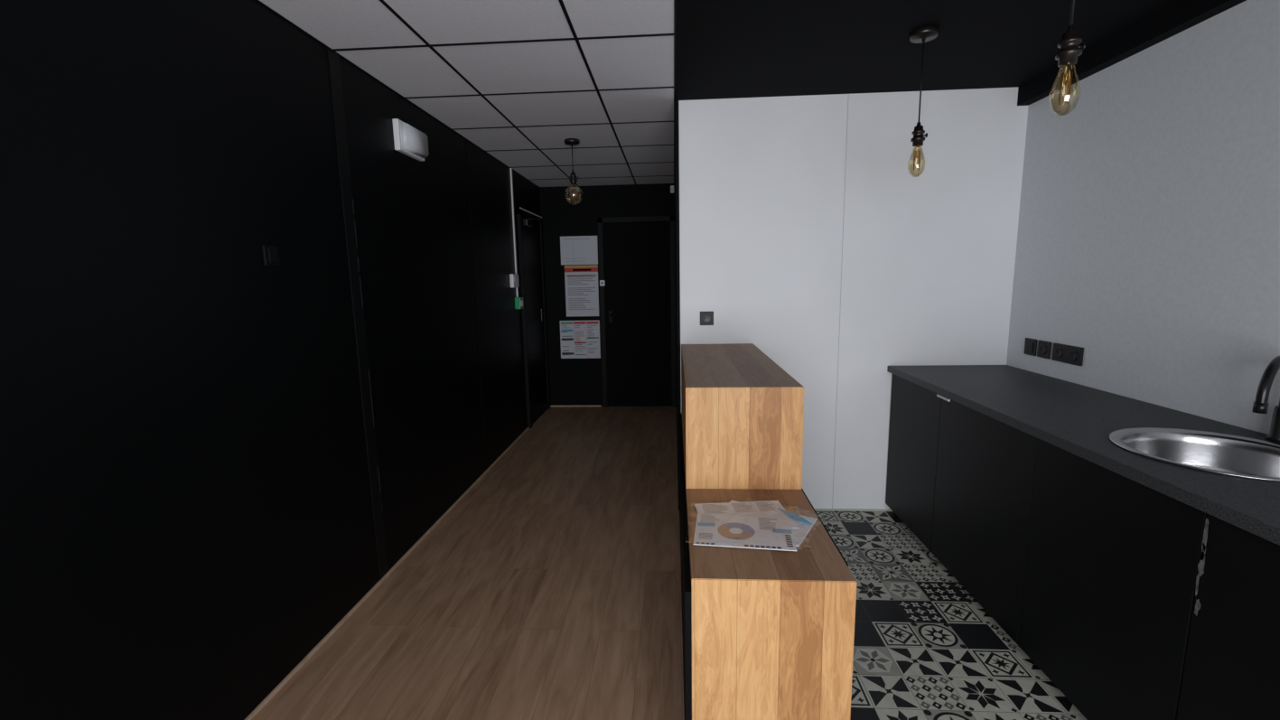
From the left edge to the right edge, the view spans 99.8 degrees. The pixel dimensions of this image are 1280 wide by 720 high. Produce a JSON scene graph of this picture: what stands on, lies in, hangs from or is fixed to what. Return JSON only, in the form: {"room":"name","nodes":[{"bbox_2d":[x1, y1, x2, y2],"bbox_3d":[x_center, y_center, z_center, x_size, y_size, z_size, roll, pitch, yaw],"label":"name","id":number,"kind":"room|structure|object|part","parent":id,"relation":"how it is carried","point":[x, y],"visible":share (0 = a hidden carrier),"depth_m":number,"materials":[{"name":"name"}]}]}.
{"room":"office kitchenette","nodes":[
{"label":"office kitchenette","id":0,"kind":"room"},
{"bbox_2d":[0,0,540,719],"bbox_3d":[-1.312,-0.137,2.217,0.120,2.434,7.453,0,9,4],"label":"wall","id":1,"kind":"structure","parent":0,"point":[186,510],"depth_m":1.61,"materials":[{"name":"black paint"}]},
{"bbox_2d":[261,244,280,266],"bbox_3d":[-1.269,-0.359,1.859,0.014,0.070,0.070,0,9,4],"label":"light switch","id":2,"kind":"object","parent":1,"relation":"attached to","point":[271,256],"visible":1,"depth_m":1.85,"materials":[{"name":"black plastic"}]},
{"bbox_2d":[327,47,388,579],"bbox_3d":[-1.238,-0.121,2.389,0.004,2.320,0.073,0,9,4],"label":"door frame","id":3,"kind":"structure","parent":1,"relation":"attached to","point":[334,66],"depth_m":2.37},
{"bbox_2d":[352,199,383,510],"bbox_3d":[-1.232,0.009,2.441,0.001,1.426,0.007,0,9,4],"label":"joint","id":4,"kind":"object","parent":1,"relation":"attached to","point":[352,200],"depth_m":2.45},
{"bbox_2d":[244,427,529,719],"bbox_3d":[-1.227,1.067,2.337,0.014,0.014,7.333,0,9,4],"label":"baseboard","id":5,"kind":"structure","parent":1,"relation":"attached to","point":[254,713],"depth_m":2.32,"materials":[{"name":"brown wood"}]},
{"bbox_2d":[392,118,429,161],"bbox_3d":[-1.187,-1.146,2.819,0.068,0.150,0.275,0,9,4],"label":"emergency light","id":6,"kind":"object","parent":1,"relation":"attached to","point":[409,141],"visible":1,"depth_m":2.74,"materials":[{"name":"white plastic"}]},
{"bbox_2d":[400,121,429,158],"bbox_3d":[-1.173,-1.146,2.818,0.040,0.131,0.248,0,9,4],"label":"diffuser","id":7,"kind":"object","parent":6,"relation":"attached to","point":[414,143],"depth_m":2.77,"materials":[{"name":"white plastic"}]},
{"bbox_2d":[465,139,486,469],"bbox_3d":[-1.151,-0.339,3.795,0.003,2.320,0.007,0,9,4],"label":"trim","id":8,"kind":"structure","parent":1,"relation":"attached to","point":[465,139],"depth_m":3.78,"materials":[{"name":"black paint"}]},
{"bbox_2d":[509,168,518,297],"bbox_3d":[-1.095,-1.097,4.697,0.012,1.098,0.025,0,9,4],"label":"cable conduit","id":9,"kind":"object","parent":1,"relation":"attached to","point":[510,169],"visible":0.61,"depth_m":4.68,"materials":[{"name":"white plastic"}]},
{"bbox_2d":[509,273,519,287],"bbox_3d":[-1.082,-0.682,4.646,0.037,0.115,0.160,0,9,4],"label":"wall thermostat","id":10,"kind":"object","parent":1,"relation":"attached to","point":[513,277],"visible":1,"depth_m":4.59,"materials":[{"name":"white plastic"}]},
{"bbox_2d":[514,297,523,308],"bbox_3d":[-1.069,-0.504,4.777,0.052,0.103,0.115,0,9,4],"label":"emergency door release","id":11,"kind":"object","parent":1,"relation":"attached to","point":[518,301],"visible":0.99,"depth_m":4.72,"materials":[{"name":"green plastic"}]},
{"bbox_2d":[519,206,541,218],"bbox_3d":[-1.040,-1.412,5.189,0.004,0.012,0.820,0,9,4],"label":"strip","id":12,"kind":"object","parent":1,"relation":"attached to","point":[519,207],"visible":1,"depth_m":5.14,"materials":[{"name":"white plastic"}]},
{"bbox_2d":[516,206,550,428],"bbox_3d":[-1.039,-0.419,5.343,0.030,2.030,0.820,0,9,4],"label":"frame","id":13,"kind":"object","parent":1,"relation":"attached to","point":[519,212],"visible":0.83,"depth_m":5.01,"materials":[{"name":"black wood"}]},
{"bbox_2d":[522,214,548,424],"bbox_3d":[-1.044,-0.391,5.348,0.018,1.965,0.700,0,9,4],"label":"leaf","id":14,"kind":"object","parent":1,"relation":"attached to","point":[531,235],"visible":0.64,"depth_m":5.34,"materials":[{"name":"black paint"}]},
{"bbox_2d":[523,218,532,226],"bbox_3d":[-1.043,-1.273,5.008,0.042,0.060,0.180,0,9,4],"label":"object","id":15,"kind":"structure","parent":14,"relation":"attached to","point":[527,222],"depth_m":4.93,"materials":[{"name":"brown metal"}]},
{"bbox_2d":[255,0,675,186],"bbox_3d":[-0.575,-1.287,1.932,1.405,0.101,7.333,0,9,4],"label":"ceiling","id":16,"kind":"structure","parent":0,"point":[516,79],"depth_m":2.44,"materials":[{"name":"tile"}]},
{"bbox_2d":[564,138,582,204],"bbox_3d":[-0.464,-1.300,3.738,0.126,0.428,0.126,0,9,4],"label":"pendant lamp","id":17,"kind":"object","parent":16,"relation":"hanging from","point":[571,142],"visible":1,"depth_m":3.73,"materials":[{"name":"brown metal"}]},
{"bbox_2d":[569,170,577,184],"bbox_3d":[-0.464,-1.269,3.743,0.054,0.090,0.054,0,9,4],"label":"socket","id":18,"kind":"object","parent":17,"relation":"attached to","point":[573,180],"depth_m":3.73,"materials":[{"name":"brown metal"}]},
{"bbox_2d":[539,183,674,406],"bbox_3d":[-0.264,-0.705,5.781,1.525,2.434,0.120,0,9,4],"label":"wall","id":19,"kind":"structure","parent":0,"point":[572,381],"depth_m":5.66,"materials":[{"name":"black paint"}]},
{"bbox_2d":[550,405,601,406],"bbox_3d":[-0.706,0.505,5.928,0.565,0.014,0.014,0,9,4],"label":"baseboard","id":20,"kind":"structure","parent":19,"relation":"attached to","point":[550,406],"depth_m":5.92,"materials":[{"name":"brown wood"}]},
{"bbox_2d":[560,235,597,264],"bbox_3d":[-0.642,-1.152,5.672,0.393,0.295,0.004,0,9,4],"label":"notice","id":21,"kind":"object","parent":19,"relation":"attached to","point":[577,249],"visible":1,"depth_m":5.67,"materials":[{"name":"grey paper"}]},
{"bbox_2d":[560,320,600,358],"bbox_3d":[-0.645,-0.220,5.817,0.432,0.410,0.004,0,9,4],"label":"notice","id":22,"kind":"object","parent":19,"relation":"attached to","point":[578,339],"visible":1,"depth_m":5.82,"materials":[{"name":"grey paper"}]},
{"bbox_2d":[564,264,598,316],"bbox_3d":[-0.618,-0.734,5.736,0.355,0.538,0.004,0,9,4],"label":"notice","id":23,"kind":"object","parent":19,"relation":"attached to","point":[582,291],"visible":1,"depth_m":5.73,"materials":[{"name":"grey paper"}]},
{"bbox_2d":[599,280,605,286],"bbox_3d":[-0.395,-0.809,5.666,0.050,0.060,0.030,0,9,4],"label":"box","id":24,"kind":"object","parent":19,"relation":"attached to","point":[601,281],"visible":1,"depth_m":5.65,"materials":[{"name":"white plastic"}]},
{"bbox_2d":[597,215,676,407],"bbox_3d":[-0.023,-0.485,5.723,0.800,2.010,0.030,0,9,4],"label":"frame","id":25,"kind":"object","parent":19,"relation":"attached to","point":[671,219],"visible":0.83,"depth_m":5.67,"materials":[{"name":"black wood"}]},
{"bbox_2d":[602,221,672,406],"bbox_3d":[-0.022,-0.465,5.733,0.700,1.954,0.018,0,9,4],"label":"door","id":26,"kind":"structure","parent":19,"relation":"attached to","point":[637,255],"depth_m":5.72,"materials":[{"name":"black paint"}]},
{"bbox_2d":[252,406,1073,719],"bbox_3d":[0.385,1.110,2.243,3.482,0.100,7.573,0,9,4],"label":"floor","id":27,"kind":"structure","parent":0,"point":[551,590],"depth_m":2.34,"materials":[{"name":"brown wood"}]},
{"bbox_2d":[885,364,1279,719],"bbox_3d":[1.645,0.683,1.675,0.646,0.874,2.899,0,9,4],"label":"kitchen cabinet","id":28,"kind":"object","parent":27,"relation":"on","point":[1142,587],"depth_m":1.64,"materials":[{"name":"black laminate"}]},
{"bbox_3d":[1.390,0.173,2.469,0.008,0.011,0.110,0,9,4],"label":"finger pull","id":29,"kind":"part","parent":28,"relation":"part of","materials":[{"name":"silver metal"}]},
{"bbox_2d":[887,364,1279,545],"bbox_3d":[1.637,0.267,1.611,0.646,0.033,2.899,0,9,4],"label":"countertop","id":30,"kind":"structure","parent":28,"relation":"on","point":[1078,419],"depth_m":1.84,"materials":[{"name":"grey laminate"}]},
{"bbox_2d":[1108,427,1279,481],"bbox_3d":[1.645,0.335,1.541,0.478,0.160,0.478,0,9,4],"label":"sink","id":31,"kind":"object","parent":28,"relation":"in","point":[1218,453],"visible":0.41,"depth_m":1.67,"materials":[{"name":"silver metal"}]},
{"bbox_2d":[1251,355,1279,442],"bbox_3d":[1.853,0.123,1.538,0.228,0.267,0.098,-6,10,-29],"label":"kitchen faucet","id":32,"kind":"object","parent":28,"relation":"on","point":[1260,406],"visible":1,"depth_m":1.52,"materials":[{"name":"black metal"}]},
{"bbox_3d":[1.833,0.072,1.553,0.213,0.171,0.025,-5,10,-26],"label":"spout","id":33,"kind":"part","parent":32,"relation":"part of","materials":[{"name":"black metal"}]},
{"bbox_2d":[674,111,678,488],"bbox_3d":[0.345,-0.507,4.428,0.100,2.434,2.533,0,9,4],"label":"wall","id":34,"kind":"structure","parent":0,"point":[675,111],"depth_m":3.86,"materials":[{"name":"black paint"}]},
{"bbox_2d":[670,185,674,193],"bbox_3d":[0.329,-1.739,5.495,0.043,0.075,0.054,0,9,4],"label":"sensor","id":35,"kind":"object","parent":34,"relation":"attached to","point":[672,187],"visible":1,"depth_m":5.47,"materials":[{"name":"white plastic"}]},
{"bbox_2d":[674,99,681,510],"bbox_3d":[0.223,-0.256,3.134,0.018,2.334,0.112,0,9,4],"label":"trim","id":36,"kind":"structure","parent":34,"relation":"attached to","point":[677,100],"depth_m":3.04,"materials":[{"name":"black paint"}]},
{"bbox_2d":[678,87,1027,509],"bbox_3d":[1.139,-0.314,3.074,1.819,2.434,0.100,0,9,4],"label":"wall","id":37,"kind":"structure","parent":0,"point":[927,265],"depth_m":2.97,"materials":[{"name":"white paint"}]},
{"bbox_2d":[700,311,713,325],"bbox_3d":[0.381,-0.237,3.076,0.078,0.078,0.013,0,9,4],"label":"power outlet","id":38,"kind":"object","parent":37,"relation":"attached to","point":[706,318],"visible":1,"depth_m":3.07,"materials":[{"name":"black plastic"}]},
{"bbox_2d":[831,93,849,508],"bbox_3d":[1.125,-0.256,3.032,0.003,2.334,0.002,0,9,4],"label":"trim","id":39,"kind":"structure","parent":37,"relation":"attached to","point":[848,94],"depth_m":3.02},
{"bbox_2d":[814,508,892,511],"bbox_3d":[1.110,0.891,3.210,0.760,0.012,0.004,0,9,4],"label":"baseboard","id":40,"kind":"object","parent":37,"relation":"attached to","point":[830,509],"depth_m":3.20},
{"bbox_2d":[675,0,1176,100],"bbox_3d":[1.024,-1.108,0.575,1.957,0.100,4.800,0,9,4],"label":"ceiling kitchen","id":41,"kind":"structure","parent":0,"point":[725,49],"depth_m":2.23,"materials":[{"name":"black paint"}]},
{"bbox_2d":[907,25,939,177],"bbox_3d":[1.128,-1.025,2.173,0.104,0.554,0.104,0,9,4],"label":"pendant lamp","id":42,"kind":"object","parent":41,"relation":"hanging from","point":[922,34],"visible":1,"depth_m":2.16,"materials":[{"name":"brown metal"}]},
{"bbox_2d":[910,121,924,147],"bbox_3d":[1.130,-0.917,2.190,0.054,0.090,0.054,0,9,4],"label":"socket","id":43,"kind":"object","parent":42,"relation":"attached to","point":[918,138],"depth_m":2.18,"materials":[{"name":"brown metal"}]},
{"bbox_3d":[1.127,-1.111,2.160,0.006,0.319,0.006,0,9,4],"label":"cord","id":44,"kind":"part","parent":42,"relation":"part of","materials":[{"name":"black plastic"}]},
{"bbox_2d":[1048,0,1085,115],"bbox_3d":[1.081,-0.899,1.344,0.104,0.549,0.104,0,9,4],"label":"pendant lamp","id":45,"kind":"object","parent":41,"relation":"hanging from","point":[1069,50],"visible":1,"depth_m":1.35,"materials":[{"name":"brown metal"}]},
{"bbox_3d":[1.085,-0.695,1.376,0.064,0.135,0.064,0,9,4],"label":"bulb glass","id":46,"kind":"part","parent":45,"relation":"part of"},
{"bbox_2d":[1055,25,1082,67],"bbox_3d":[1.083,-0.794,1.360,0.054,0.090,0.054,0,9,4],"label":"socket","id":47,"kind":"object","parent":45,"relation":"attached to","point":[1069,50],"depth_m":1.35,"materials":[{"name":"brown metal"}]},
{"bbox_3d":[1.080,-0.986,1.331,0.006,0.314,0.006,0,9,4],"label":"cord","id":48,"kind":"part","parent":45,"relation":"part of","materials":[{"name":"black plastic"}]},
{"bbox_3d":[1.116,-0.789,1.359,0.004,0.016,0.016,0,9,4],"label":"key knob","id":49,"kind":"part","parent":45,"relation":"part of","materials":[{"name":"brown metal"}]},
{"bbox_2d":[815,510,1087,719],"bbox_3d":[0.835,1.128,1.745,1.348,0.001,2.998,0,9,4],"label":"floor","id":50,"kind":"structure","parent":0,"point":[934,692],"depth_m":2.03,"materials":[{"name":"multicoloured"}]},
{"bbox_2d":[678,343,856,719],"bbox_3d":[0.395,0.544,2.275,0.446,1.008,1.826,0,9,4],"label":"counter","id":51,"kind":"object","parent":50,"relation":"on","point":[768,634],"depth_m":1.42,"materials":[{"name":"brown wood"}]},
{"bbox_3d":[0.184,0.747,2.310,0.016,0.596,1.808,0,9,4],"label":"panel","id":52,"kind":"part","parent":51,"relation":"part of","materials":[{"name":"black paint"}]},
{"bbox_2d":[692,500,817,551],"bbox_3d":[0.363,0.493,1.658,0.450,0.026,0.371,0,9,4],"label":"brochures","id":53,"kind":"object","parent":51,"relation":"on","point":[766,524],"visible":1,"depth_m":1.63,"materials":[{"name":"white paper"}]},
{"bbox_2d":[702,502,775,513],"bbox_3d":[0.327,0.484,1.769,0.247,0.001,0.095,0,9,4],"label":"print","id":54,"kind":"object","parent":53,"relation":"on","point":[757,503],"depth_m":1.77},
{"bbox_2d":[696,514,793,548],"bbox_3d":[0.309,0.508,1.602,0.278,0.001,0.190,0,9,9],"label":"print","id":55,"kind":"object","parent":53,"relation":"on","point":[745,531],"depth_m":1.60,"materials":[{"name":"grey"}]},
{"bbox_3d":[0.616,0.730,2.354,0.018,0.610,1.696,0,9,4],"label":"panel","id":56,"kind":"part","parent":51,"relation":"part of","materials":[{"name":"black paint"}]},
{"bbox_2d":[1006,0,1279,434],"bbox_3d":[1.962,0.037,0.694,0.120,2.434,4.800,0,9,4],"label":"wall","id":57,"kind":"structure","parent":0,"point":[1148,242],"depth_m":2.03,"materials":[{"name":"grey paint"}]},
{"bbox_2d":[1023,337,1037,355],"bbox_3d":[2.028,-0.069,2.803,0.014,0.085,0.085,0,9,4],"label":"light switch","id":58,"kind":"object","parent":57,"relation":"attached to","point":[1030,344],"visible":1,"depth_m":2.79,"materials":[{"name":"black plastic"}]},
{"bbox_2d":[1037,340,1051,359],"bbox_3d":[2.022,-0.052,2.699,0.013,0.085,0.085,0,9,4],"label":"power outlet","id":59,"kind":"object","parent":57,"relation":"attached to","point":[1044,348],"visible":1,"depth_m":2.69,"materials":[{"name":"black plastic"}]},
{"bbox_2d":[1051,342,1083,365],"bbox_3d":[2.013,-0.028,2.541,0.013,0.085,0.190,0,9,4],"label":"power outlet","id":60,"kind":"object","parent":57,"relation":"attached to","point":[1069,354],"visible":1,"depth_m":2.53,"materials":[{"name":"black plastic"}]},
{"bbox_2d":[1017,0,1246,105],"bbox_3d":[1.850,-1.012,0.488,0.058,0.092,4.700,0,9,4],"label":"ceiling beam","id":61,"kind":"structure","parent":57,"relation":"attached to","point":[1178,16],"depth_m":2.13,"materials":[{"name":"black paint"}]}
]}

